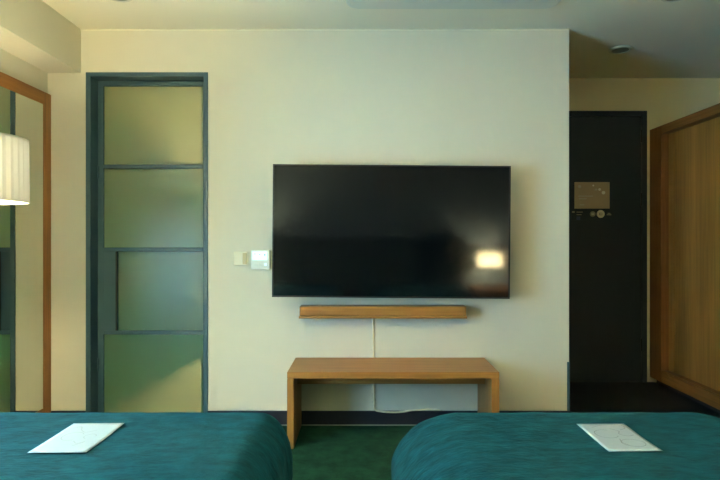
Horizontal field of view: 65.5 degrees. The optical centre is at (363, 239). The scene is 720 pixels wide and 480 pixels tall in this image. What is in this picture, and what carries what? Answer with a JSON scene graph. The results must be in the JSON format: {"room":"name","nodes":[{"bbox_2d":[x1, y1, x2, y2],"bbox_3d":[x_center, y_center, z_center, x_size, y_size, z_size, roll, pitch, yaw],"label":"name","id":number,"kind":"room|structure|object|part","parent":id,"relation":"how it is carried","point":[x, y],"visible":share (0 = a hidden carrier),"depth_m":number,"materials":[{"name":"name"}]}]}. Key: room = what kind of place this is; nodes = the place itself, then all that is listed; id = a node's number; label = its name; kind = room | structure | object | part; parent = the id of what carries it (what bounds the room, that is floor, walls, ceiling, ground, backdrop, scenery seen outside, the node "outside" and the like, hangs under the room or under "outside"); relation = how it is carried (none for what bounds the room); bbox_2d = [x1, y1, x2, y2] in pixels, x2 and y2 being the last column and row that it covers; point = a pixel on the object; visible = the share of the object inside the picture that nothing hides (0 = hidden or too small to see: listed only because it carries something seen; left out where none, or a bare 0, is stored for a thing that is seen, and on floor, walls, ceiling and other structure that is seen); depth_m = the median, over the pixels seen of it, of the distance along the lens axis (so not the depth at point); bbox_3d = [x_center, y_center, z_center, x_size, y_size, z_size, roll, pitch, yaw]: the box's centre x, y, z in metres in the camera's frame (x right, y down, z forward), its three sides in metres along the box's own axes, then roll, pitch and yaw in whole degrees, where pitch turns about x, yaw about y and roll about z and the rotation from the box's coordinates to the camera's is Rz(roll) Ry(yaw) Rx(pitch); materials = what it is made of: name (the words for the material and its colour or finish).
{"room":"hotel room","nodes":[
{"label":"hotel room","id":0,"kind":"room"},
{"bbox_2d":[0,48,47,92],"bbox_3d":[-2.005,-0.078,2.400,0.150,2.412,5.900,0,0,0],"label":"wall","id":1,"kind":"structure","parent":0,"point":[11,65],"depth_m":3.17,"materials":[{"name":"paint"}]},
{"bbox_2d":[0,72,50,412],"bbox_3d":[-1.918,0.097,2.806,0.024,1.962,1.212,0,0,0],"label":"wall mirror","id":2,"kind":"object","parent":1,"relation":"attached to","point":[25,110],"visible":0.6,"depth_m":3.19,"materials":[{"name":"mirror"}]},
{"bbox_3d":[-1.918,-0.847,2.806,0.024,0.075,1.062,0,0,0],"label":"frame rail","id":3,"kind":"part","parent":2,"relation":"part of","materials":[{"name":"brown wood"}]},
{"bbox_2d":[0,0,80,72],"bbox_3d":[-1.828,-1.151,1.508,0.204,0.266,3.815,0,0,0],"label":"ceiling beam","id":4,"kind":"structure","parent":1,"relation":"attached to","point":[32,31],"depth_m":3.04,"materials":[{"name":"paint"}]},
{"bbox_2d":[48,31,568,410],"bbox_3d":[-0.340,-0.078,3.475,3.180,2.412,0.120,0,0,0],"label":"wall","id":5,"kind":"structure","parent":0,"point":[454,98],"depth_m":3.42,"materials":[{"name":"paint"}]},
{"bbox_2d":[86,72,207,412],"bbox_3d":[-1.323,0.053,3.474,0.744,2.150,0.131,0,0,0],"label":"door","id":6,"kind":"structure","parent":5,"relation":"in","point":[147,132],"depth_m":3.52,"materials":[{"name":"teal paint"}]},
{"bbox_3d":[-1.586,0.319,3.520,0.088,0.494,0.038,0,0,0],"label":"lock panel","id":7,"kind":"part","parent":6,"relation":"part of","materials":[{"name":"teal paint"}]},
{"bbox_3d":[-1.318,0.579,3.519,0.622,0.025,0.039,0,0,0],"label":"rail","id":8,"kind":"part","parent":6,"relation":"part of","materials":[{"name":"metal"}]},
{"bbox_3d":[-1.318,0.059,3.519,0.622,0.025,0.039,0,0,0],"label":"rail","id":9,"kind":"part","parent":6,"relation":"part of","materials":[{"name":"metal"}]},
{"bbox_3d":[-1.318,-0.460,3.519,0.622,0.025,0.039,0,0,0],"label":"rail","id":10,"kind":"part","parent":6,"relation":"part of","materials":[{"name":"metal"}]},
{"bbox_3d":[-1.318,-0.979,3.519,0.622,0.031,0.039,0,0,0],"label":"rail","id":11,"kind":"part","parent":6,"relation":"part of","materials":[{"name":"metal"}]},
{"bbox_3d":[-1.318,0.837,3.518,0.622,0.492,0.006,0,0,0],"label":"frosted pane","id":12,"kind":"part","parent":6,"relation":"part of","materials":[{"name":"green glass"}]},
{"bbox_3d":[-1.318,-0.200,3.518,0.622,0.494,0.006,0,0,0],"label":"frosted pane","id":13,"kind":"part","parent":6,"relation":"part of","materials":[{"name":"green glass"}]},
{"bbox_3d":[-1.318,-0.718,3.518,0.622,0.491,0.006,0,0,0],"label":"frosted pane","id":14,"kind":"part","parent":6,"relation":"part of","materials":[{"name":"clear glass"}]},
{"bbox_3d":[-1.274,0.319,3.518,0.535,0.494,0.006,0,0,0],"label":"frosted pane","id":15,"kind":"part","parent":6,"relation":"part of","materials":[{"name":"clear glass"}]},
{"bbox_2d":[234,252,247,264],"bbox_3d":[-0.749,0.112,3.405,0.087,0.084,0.018,0,0,0],"label":"light switch","id":16,"kind":"object","parent":5,"relation":"attached to","point":[240,258],"visible":1,"depth_m":3.40,"materials":[{"name":"beige plastic"}]},
{"bbox_2d":[251,250,269,268],"bbox_3d":[-0.629,0.120,3.402,0.115,0.118,0.024,0,0,0],"label":"thermostat","id":17,"kind":"object","parent":5,"relation":"attached to","point":[260,259],"visible":1,"depth_m":3.39,"materials":[{"name":"white plastic"}]},
{"bbox_2d":[51,411,569,425],"bbox_3d":[-0.327,1.084,3.408,3.154,0.088,0.014,0,0,0],"label":"baseboard","id":18,"kind":"structure","parent":5,"relation":"attached to","point":[308,418],"depth_m":3.40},
{"bbox_2d":[80,29,568,30],"bbox_3d":[-0.238,-1.280,3.412,2.976,0.008,0.006,0,0,0],"label":"trim","id":19,"kind":"structure","parent":5,"relation":"attached to","point":[80,29],"depth_m":3.41,"materials":[{"name":"paint"}]},
{"bbox_2d":[299,305,466,318],"bbox_3d":[0.113,0.429,3.362,0.997,0.071,0.106,0,0,0],"label":"wall shelf","id":20,"kind":"object","parent":5,"relation":"attached to","point":[306,311],"visible":1,"depth_m":3.31,"materials":[{"name":"brown wood"}]},
{"bbox_2d":[372,319,439,412],"bbox_3d":[0.255,0.752,3.402,0.409,0.596,0.024,0,0,0],"label":"power cord","id":21,"kind":"object","parent":20,"relation":"hanging from","point":[372,319],"visible":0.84,"depth_m":3.40,"materials":[{"name":"plastic"}]},
{"bbox_2d":[272,164,510,298],"bbox_3d":[0.159,-0.049,3.332,1.381,0.772,0.165,0,0,0],"label":"television","id":22,"kind":"object","parent":5,"relation":"attached to","point":[339,231],"visible":1,"depth_m":3.25,"materials":[{"name":"plastic"}]},
{"bbox_2d":[567,362,569,410],"bbox_3d":[1.246,0.891,3.433,0.016,0.297,0.044,0,0,0],"label":"trim","id":23,"kind":"structure","parent":5,"relation":"attached to","point":[568,363],"depth_m":3.41,"materials":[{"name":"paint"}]},
{"bbox_2d":[42,0,719,77],"bbox_3d":[0.500,-1.334,2.400,5.260,0.100,6.000,0,0,0],"label":"ceiling","id":24,"kind":"structure","parent":0,"point":[679,39],"depth_m":3.29,"materials":[{"name":"paint"}]},
{"bbox_2d":[112,0,131,1],"bbox_3d":[-1.287,-1.278,2.930,0.148,0.012,0.148,0,0,0],"label":"recessed light","id":25,"kind":"object","parent":24,"relation":"in","point":[112,0],"visible":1,"depth_m":2.98,"materials":[{"name":"metal"}]},
{"bbox_2d":[346,0,560,8],"bbox_3d":[0.475,-1.268,2.830,1.140,0.033,0.470,0,0,0],"label":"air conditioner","id":26,"kind":"object","parent":24,"relation":"attached to","point":[357,4],"visible":1,"depth_m":2.99,"materials":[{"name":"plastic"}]},
{"bbox_2d":[608,45,631,53],"bbox_3d":[1.722,-1.278,3.763,0.148,0.012,0.148,0,0,0],"label":"recessed light","id":27,"kind":"object","parent":24,"relation":"in","point":[620,49],"visible":1,"depth_m":3.75,"materials":[{"name":"metal"}]},
{"bbox_2d":[661,0,680,1],"bbox_3d":[1.632,-1.278,2.930,0.148,0.012,0.148,0,0,0],"label":"recessed light","id":28,"kind":"object","parent":24,"relation":"in","point":[661,0],"visible":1,"depth_m":2.98,"materials":[{"name":"metal"}]},
{"bbox_2d":[282,382,719,479],"bbox_3d":[0.500,1.177,2.400,5.260,0.103,6.000,0,0,0],"label":"floor","id":29,"kind":"structure","parent":0,"point":[319,452],"depth_m":3.25,"materials":[{"name":"green carpet"}]},
{"bbox_2d":[0,132,29,204],"bbox_3d":[-1.595,0.356,2.250,0.435,1.543,0.435,0,0,0],"label":"floor lamp","id":30,"kind":"object","parent":29,"relation":"on","point":[14,150],"visible":1,"depth_m":2.22,"materials":[{"name":"fabric"}]},
{"bbox_2d":[0,412,292,479],"bbox_3d":[-0.800,0.834,0.792,1.173,0.588,2.186,0,0,0],"label":"bed","id":31,"kind":"object","parent":29,"relation":"on","point":[162,445],"visible":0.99,"depth_m":1.48,"materials":[{"name":"fabric"}]},
{"bbox_2d":[28,423,123,452],"bbox_3d":[-0.777,0.538,1.530,0.149,0.003,0.226,0,0,0],"label":"paper card","id":32,"kind":"object","parent":31,"relation":"on","point":[78,437],"visible":1,"depth_m":1.52,"materials":[{"name":"white paper"}]},
{"bbox_2d":[287,358,498,448],"bbox_3d":[0.158,0.920,3.209,1.146,0.415,0.379,0,0,0],"label":"bench","id":33,"kind":"object","parent":29,"relation":"on","point":[479,371],"visible":0.82,"depth_m":3.11,"materials":[{"name":"brown wood"}]},
{"bbox_3d":[-0.397,0.939,3.209,0.036,0.379,0.379,0,0,0],"label":"panel","id":34,"kind":"part","parent":33,"relation":"part of","materials":[{"name":"brown wood"}]},
{"bbox_3d":[0.710,0.939,3.209,0.042,0.379,0.379,0,0,0],"label":"panel","id":35,"kind":"part","parent":33,"relation":"part of","materials":[{"name":"brown wood"}]},
{"bbox_2d":[391,412,719,479],"bbox_3d":[0.657,0.834,0.794,1.157,0.588,2.182,0,0,0],"label":"bed","id":36,"kind":"object","parent":29,"relation":"on","point":[458,445],"visible":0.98,"depth_m":1.48,"materials":[{"name":"fabric"}]},
{"bbox_2d":[577,423,662,451],"bbox_3d":[0.692,0.538,1.532,0.138,0.003,0.213,0,0,0],"label":"paper card","id":37,"kind":"object","parent":36,"relation":"on","point":[614,437],"visible":1,"depth_m":1.53,"materials":[{"name":"white paper"}]},
{"bbox_2d":[650,103,719,413],"bbox_3d":[2.577,0.130,3.417,0.650,1.996,1.995,0,0,0],"label":"wardrobe","id":38,"kind":"object","parent":29,"relation":"on","point":[684,151],"visible":1,"depth_m":4.01,"materials":[{"name":"brown wood"}]},
{"bbox_3d":[2.297,0.105,4.330,0.090,1.946,0.170,0,0,0],"label":"post","id":39,"kind":"part","parent":38,"relation":"part of","materials":[{"name":"brown wood"}]},
{"bbox_3d":[2.297,-0.837,3.417,0.090,0.062,1.655,0,0,0],"label":"rail","id":40,"kind":"part","parent":38,"relation":"part of","materials":[{"name":"brown wood"}]},
{"bbox_3d":[2.297,1.038,3.417,0.090,0.080,1.655,0,0,0],"label":"rail","id":41,"kind":"part","parent":38,"relation":"part of","materials":[{"name":"brown wood"}]},
{"bbox_3d":[2.327,0.092,3.825,0.030,1.791,0.836,0,0,0],"label":"sliding door","id":42,"kind":"part","parent":38,"relation":"part of","materials":[{"name":"brown wood"}]},
{"bbox_2d":[569,78,719,381],"bbox_3d":[2.090,-0.078,4.515,1.680,2.412,0.150,0,0,0],"label":"wall","id":43,"kind":"structure","parent":0,"point":[665,100],"depth_m":4.44,"materials":[{"name":"paint"}]},
{"bbox_2d":[569,111,646,381],"bbox_3d":[1.765,0.053,4.468,0.950,2.150,0.145,0,0,0],"label":"door","id":44,"kind":"structure","parent":43,"relation":"in","point":[608,254],"depth_m":4.44,"materials":[{"name":"black paint"}]},
{"bbox_2d":[571,210,583,220],"bbox_3d":[1.696,-0.194,4.444,0.099,0.079,0.002,0,0,0],"label":"notice","id":45,"kind":"object","parent":44,"relation":"attached to","point":[576,215],"visible":1,"depth_m":4.44,"materials":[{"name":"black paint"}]},
{"bbox_2d":[574,182,609,208],"bbox_3d":[1.808,-0.354,4.440,0.278,0.210,0.010,0,0,0],"label":"door sign","id":46,"kind":"object","parent":44,"relation":"attached to","point":[587,195],"visible":1,"depth_m":4.44,"materials":[{"name":"brown metal"}]},
{"bbox_2d":[597,210,604,217],"bbox_3d":[1.878,-0.206,4.442,0.062,0.062,0.005,0,0,0],"label":"round emblem","id":47,"kind":"object","parent":44,"relation":"attached to","point":[600,213],"visible":1,"depth_m":4.44,"materials":[{"name":"gold metal"}]}
]}

